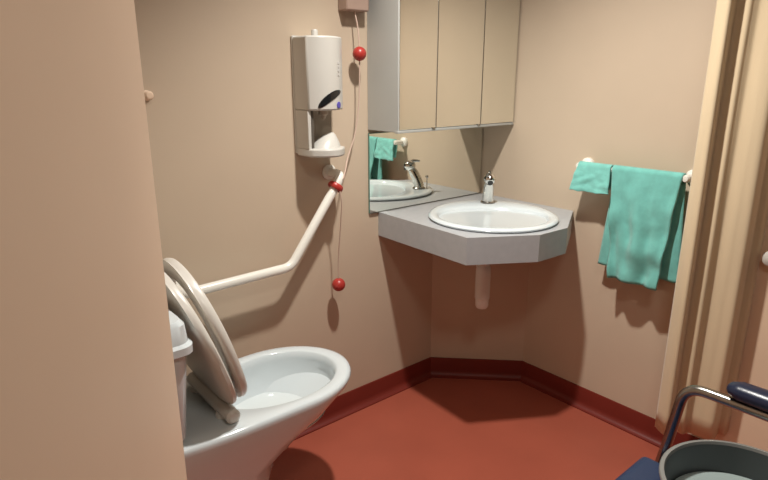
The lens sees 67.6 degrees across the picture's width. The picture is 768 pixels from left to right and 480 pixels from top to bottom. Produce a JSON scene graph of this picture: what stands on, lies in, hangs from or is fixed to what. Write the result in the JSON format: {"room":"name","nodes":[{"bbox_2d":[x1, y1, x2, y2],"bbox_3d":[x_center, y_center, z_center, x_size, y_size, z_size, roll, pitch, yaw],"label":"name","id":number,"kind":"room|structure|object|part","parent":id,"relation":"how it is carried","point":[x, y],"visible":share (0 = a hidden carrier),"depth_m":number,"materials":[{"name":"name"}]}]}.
{"room":"accessible bathroom","nodes":[
{"label":"accessible bathroom","id":0,"kind":"room"},
{"bbox_2d":[134,0,432,395],"bbox_3d":[-0.291,-0.397,1.966,2.000,2.300,0.100,-13,20,-38],"label":"wall","id":1,"kind":"structure","parent":0,"point":[235,196],"depth_m":1.87,"materials":[{"name":"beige paint"}]},
{"bbox_2d":[144,90,153,100],"bbox_3d":[-0.645,-0.395,1.567,0.028,0.028,0.031,-13,20,-38],"label":"peg","id":2,"kind":"object","parent":1,"relation":"attached to","point":[149,95],"visible":0.85,"depth_m":1.56,"materials":[{"name":"beige paint"}]},
{"bbox_2d":[176,164,343,297],"bbox_3d":[-0.387,-0.038,1.849,0.636,0.347,0.095,-13,20,-38],"label":"grab bar","id":3,"kind":"object","parent":1,"relation":"attached to","point":[329,172],"visible":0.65,"depth_m":1.90,"materials":[{"name":"white metal"}]},
{"bbox_2d":[328,0,368,290],"bbox_3d":[-0.128,-0.339,1.993,0.085,1.066,0.216,11,19,35],"label":"pull cord","id":4,"kind":"object","parent":3,"relation":"attached to","point":[359,6],"visible":0.98,"depth_m":1.93,"materials":[{"name":"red plastic"}]},
{"bbox_3d":[-0.155,-0.011,2.017,0.013,0.361,0.055,-4,16,-15],"label":"cord","id":5,"kind":"part","parent":4,"relation":"part of","materials":[{"name":"white fabric"}]},
{"bbox_3d":[-0.117,-0.487,1.935,0.025,0.548,0.132,7,17,24],"label":"cord","id":6,"kind":"part","parent":4,"relation":"part of","materials":[{"name":"white fabric"}]},
{"bbox_2d":[291,29,344,157],"bbox_3d":[-0.200,-0.473,1.858,0.136,0.396,0.142,-13,20,-38],"label":"soap dispenser","id":7,"kind":"object","parent":1,"relation":"attached to","point":[316,59],"visible":1,"depth_m":1.82,"materials":[{"name":"white plastic"}]},
{"bbox_3d":[-0.242,-0.480,1.907,0.136,0.372,0.014,-13,20,-38],"label":"plate","id":8,"kind":"part","parent":7,"relation":"part of","materials":[{"name":"white plastic"}]},
{"bbox_3d":[-0.261,-0.359,1.865,0.012,0.122,0.074,-13,20,-38],"label":"panel","id":9,"kind":"part","parent":7,"relation":"part of","materials":[{"name":"white plastic"}]},
{"bbox_3d":[-0.247,-0.360,1.865,0.008,0.119,0.057,-13,20,-38],"label":"cavity trim","id":10,"kind":"part","parent":7,"relation":"part of","materials":[{"name":"grey plastic"}]},
{"bbox_3d":[-0.219,-0.652,1.808,0.021,0.024,0.021,-13,20,-38],"label":"knob","id":11,"kind":"part","parent":7,"relation":"part of","materials":[{"name":"white plastic"}]},
{"bbox_2d":[297,146,344,157],"bbox_3d":[-0.196,-0.294,1.904,0.136,0.028,0.131,-13,20,-38],"label":"drip tray","id":12,"kind":"object","parent":7,"relation":"on","point":[308,151],"depth_m":1.86,"materials":[{"name":"white plastic"}]},
{"bbox_2d":[295,357,431,439],"bbox_3d":[-0.359,0.706,2.128,1.510,0.088,0.028,-13,20,-38],"label":"baseboard","id":13,"kind":"structure","parent":1,"relation":"attached to","point":[348,403],"depth_m":2.39,"materials":[{"name":"red plastic"}]},
{"bbox_2d":[368,127,482,213],"bbox_3d":[0.186,-0.300,2.335,0.634,0.303,0.008,-13,20,-38],"label":"wall mirror","id":14,"kind":"object","parent":1,"relation":"attached to","point":[416,168],"visible":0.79,"depth_m":2.31,"materials":[{"name":"clear glass"}]},
{"bbox_2d":[367,0,519,133],"bbox_3d":[0.238,-0.776,2.136,0.636,0.703,0.172,-13,20,-38],"label":"upper cabinet","id":15,"kind":"object","parent":1,"relation":"attached to","point":[433,65],"visible":1,"depth_m":2.04,"materials":[{"name":"white plastic"}]},
{"bbox_2d":[399,0,437,129],"bbox_3d":[0.118,-0.725,1.938,0.175,0.690,0.003,-13,20,-38],"label":"mirror","id":16,"kind":"object","parent":15,"relation":"on","point":[418,19],"depth_m":1.97,"materials":[{"name":"silver mirror"}]},
{"bbox_3d":[0.275,-0.764,2.076,0.238,0.688,0.016,-13,20,-38],"label":"door","id":17,"kind":"part","parent":15,"relation":"part of","materials":[{"name":"grey plastic"}]},
{"bbox_3d":[0.285,-0.427,2.177,0.636,0.009,0.019,-13,20,-38],"label":"rail","id":18,"kind":"part","parent":15,"relation":"part of","materials":[{"name":"white plastic"}]},
{"bbox_2d":[436,0,484,127],"bbox_3d":[0.281,-0.762,2.069,0.240,0.690,0.003,-13,20,-38],"label":"mirror","id":19,"kind":"object","parent":15,"relation":"on","point":[460,24],"depth_m":2.10,"materials":[{"name":"silver mirror"}]},
{"bbox_3d":[0.448,-0.804,2.216,0.200,0.688,0.016,-13,20,-38],"label":"door","id":20,"kind":"part","parent":15,"relation":"part of","materials":[{"name":"grey plastic"}]},
{"bbox_2d":[480,0,519,123],"bbox_3d":[0.454,-0.802,2.209,0.202,0.690,0.003,-13,20,-38],"label":"mirror","id":21,"kind":"object","parent":15,"relation":"on","point":[500,18],"depth_m":2.23,"materials":[{"name":"silver mirror"}]},
{"bbox_2d":[269,378,658,479],"bbox_3d":[0.261,1.145,0.912,3.000,0.100,3.000,-13,20,-38],"label":"floor","id":22,"kind":"structure","parent":0,"point":[434,428],"depth_m":2.13,"materials":[{"name":"plastic"}]},
{"bbox_2d":[163,258,350,479],"bbox_3d":[-0.443,0.449,1.601,0.799,0.870,0.400,-13,20,-38],"label":"toilet","id":23,"kind":"object","parent":22,"relation":"on","point":[238,415],"visible":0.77,"depth_m":1.49,"materials":[{"name":"white ceramic"}]},
{"bbox_3d":[-0.650,0.201,1.352,0.261,0.082,0.400,-13,20,-38],"label":"cistern lid","id":24,"kind":"part","parent":23,"relation":"part of","materials":[{"name":"white ceramic"}]},
{"bbox_3d":[-0.513,0.238,1.481,0.139,0.383,0.382,-13,20,-38],"label":"lid","id":25,"kind":"part","parent":23,"relation":"part of","materials":[{"name":"white plastic"}]},
{"bbox_3d":[-0.487,0.224,1.500,0.128,0.381,0.378,-13,20,-38],"label":"seat","id":26,"kind":"part","parent":23,"relation":"part of","materials":[{"name":"white plastic"}]},
{"bbox_3d":[-0.436,0.648,1.664,0.779,0.452,0.372,-13,20,-38],"label":"bowl","id":27,"kind":"part","parent":23,"relation":"part of","materials":[{"name":"white ceramic"}]},
{"bbox_2d":[615,381,767,479],"bbox_3d":[0.568,0.596,1.016,0.606,0.902,0.617,-13,20,-38],"label":"chair","id":28,"kind":"object","parent":22,"relation":"on","point":[747,398],"visible":0.81,"depth_m":1.24,"materials":[{"name":"blue plastic"}]},
{"bbox_3d":[0.555,0.601,1.021,0.500,0.038,0.446,-13,20,-38],"label":"seat","id":29,"kind":"part","parent":28,"relation":"part of","materials":[{"name":"blue plastic"}]},
{"bbox_3d":[0.748,0.651,1.250,0.026,0.660,0.516,-13,20,-38],"label":"leg","id":30,"kind":"part","parent":28,"relation":"part of","materials":[{"name":"metal"}]},
{"bbox_2d":[659,440,767,479],"bbox_3d":[0.648,0.506,1.033,0.293,0.138,0.293,-13,20,-38],"label":"bucket","id":31,"kind":"object","parent":28,"relation":"on","point":[695,459],"visible":1,"depth_m":1.14,"materials":[{"name":"grey plastic"}]},
{"bbox_3d":[0.806,0.334,1.091,0.056,0.040,0.278,-13,20,-38],"label":"armrest","id":32,"kind":"part","parent":28,"relation":"part of","materials":[{"name":"blue plastic"}]},
{"bbox_2d":[430,254,528,360],"bbox_3d":[0.413,0.276,2.505,0.290,0.712,0.290,-13,20,-38],"label":"wall","id":33,"kind":"structure","parent":0,"point":[459,329],"depth_m":2.52,"materials":[{"name":"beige paint"}]},
{"bbox_2d":[378,193,572,264],"bbox_3d":[0.393,-0.050,2.177,0.611,0.093,0.609,-13,20,-38],"label":"countertop","id":34,"kind":"structure","parent":33,"relation":"on","point":[412,226],"depth_m":1.95,"materials":[{"name":"grey laminate"}]},
{"bbox_2d":[475,264,490,308],"bbox_3d":[0.383,0.106,2.267,0.056,0.258,0.266,1,16,5],"label":"trap","id":35,"kind":"object","parent":34,"relation":"attached to","point":[483,272],"visible":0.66,"depth_m":2.15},
{"bbox_2d":[480,170,495,203],"bbox_3d":[0.415,-0.210,2.272,0.058,0.133,0.115,1,16,5],"label":"tap","id":36,"kind":"object","parent":34,"relation":"on","point":[489,178],"visible":1,"depth_m":2.25,"materials":[{"name":"metal"}]},
{"bbox_2d":[428,200,558,232],"bbox_3d":[0.400,-0.053,2.134,0.483,0.096,0.483,-13,20,-38],"label":"washbasin","id":37,"kind":"object","parent":34,"relation":"in","point":[468,215],"visible":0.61,"depth_m":2.12,"materials":[{"name":"white ceramic"}]},
{"bbox_2d":[431,357,521,380],"bbox_3d":[0.413,0.580,2.575,0.410,0.088,0.028,1,16,5],"label":"baseboard","id":38,"kind":"structure","parent":33,"relation":"attached to","point":[454,368],"depth_m":2.58,"materials":[{"name":"red plastic"}]},
{"bbox_2d":[480,0,716,439],"bbox_3d":[1.369,-0.264,1.485,0.100,2.300,2.800,-13,20,-38],"label":"wall","id":39,"kind":"structure","parent":0,"point":[614,82],"depth_m":2.15,"materials":[{"name":"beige paint"}]},
{"bbox_2d":[520,361,701,447],"bbox_3d":[0.862,0.665,2.272,0.028,0.088,0.790,-13,20,-38],"label":"baseboard","id":40,"kind":"structure","parent":39,"relation":"attached to","point":[631,421],"depth_m":2.29,"materials":[{"name":"red plastic"}]},
{"bbox_2d":[576,158,691,182],"bbox_3d":[0.859,-0.239,1.983,0.072,0.048,0.428,-13,20,-38],"label":"towel rail","id":41,"kind":"object","parent":39,"relation":"attached to","point":[686,178],"visible":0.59,"depth_m":1.86,"materials":[{"name":"white ceramic"}]},
{"bbox_2d":[569,161,613,193],"bbox_3d":[0.752,-0.225,2.068,0.051,0.107,0.150,-13,20,-38],"label":"cloth","id":42,"kind":"object","parent":41,"relation":"hanging from","point":[592,177],"visible":0.98,"depth_m":2.05,"materials":[{"name":"teal fabric"}]},
{"bbox_2d":[598,165,685,290],"bbox_3d":[0.867,-0.043,1.960,0.074,0.399,0.291,-13,20,-38],"label":"hand towel","id":43,"kind":"object","parent":41,"relation":"hanging from","point":[641,243],"visible":0.99,"depth_m":1.94,"materials":[{"name":"teal fabric"}]},
{"bbox_2d":[713,216,767,451],"bbox_3d":[1.332,-0.109,1.452,0.052,1.980,0.695,-13,20,-38],"label":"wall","id":44,"kind":"structure","parent":39,"relation":"in","point":[745,429],"depth_m":1.81,"materials":[{"name":"beige paint"}]},
{"bbox_3d":[1.154,0.055,1.708,0.040,0.048,0.048,-13,20,-38],"label":"knob","id":45,"kind":"part","parent":44,"relation":"part of","materials":[{"name":"white plastic"}]},
{"bbox_3d":[0.258,-1.165,0.262,3.000,0.100,3.000,-13,20,-38],"label":"ceiling","id":46,"kind":"structure","parent":0,"visible":0},
{"bbox_2d":[655,0,767,439],"bbox_3d":[0.791,-0.397,1.658,0.752,2.134,0.064,3,16,11],"label":"shower curtain","id":47,"kind":"object","parent":46,"relation":"hanging from","point":[727,210],"visible":0.91,"depth_m":1.71,"materials":[{"name":"beige fabric"}]},
{"bbox_3d":[-0.664,-0.117,0.972,0.100,2.300,1.000,-13,20,-38],"label":"wall","id":48,"kind":"structure","parent":0,"visible":0},
{"bbox_2d":[0,0,186,479],"bbox_3d":[-0.207,0.207,0.321,0.040,2.012,0.800,-3,16,-10],"label":"wall","id":49,"kind":"structure","parent":48,"relation":"in","point":[88,386],"depth_m":0.40,"materials":[{"name":"beige paint"}]}
]}

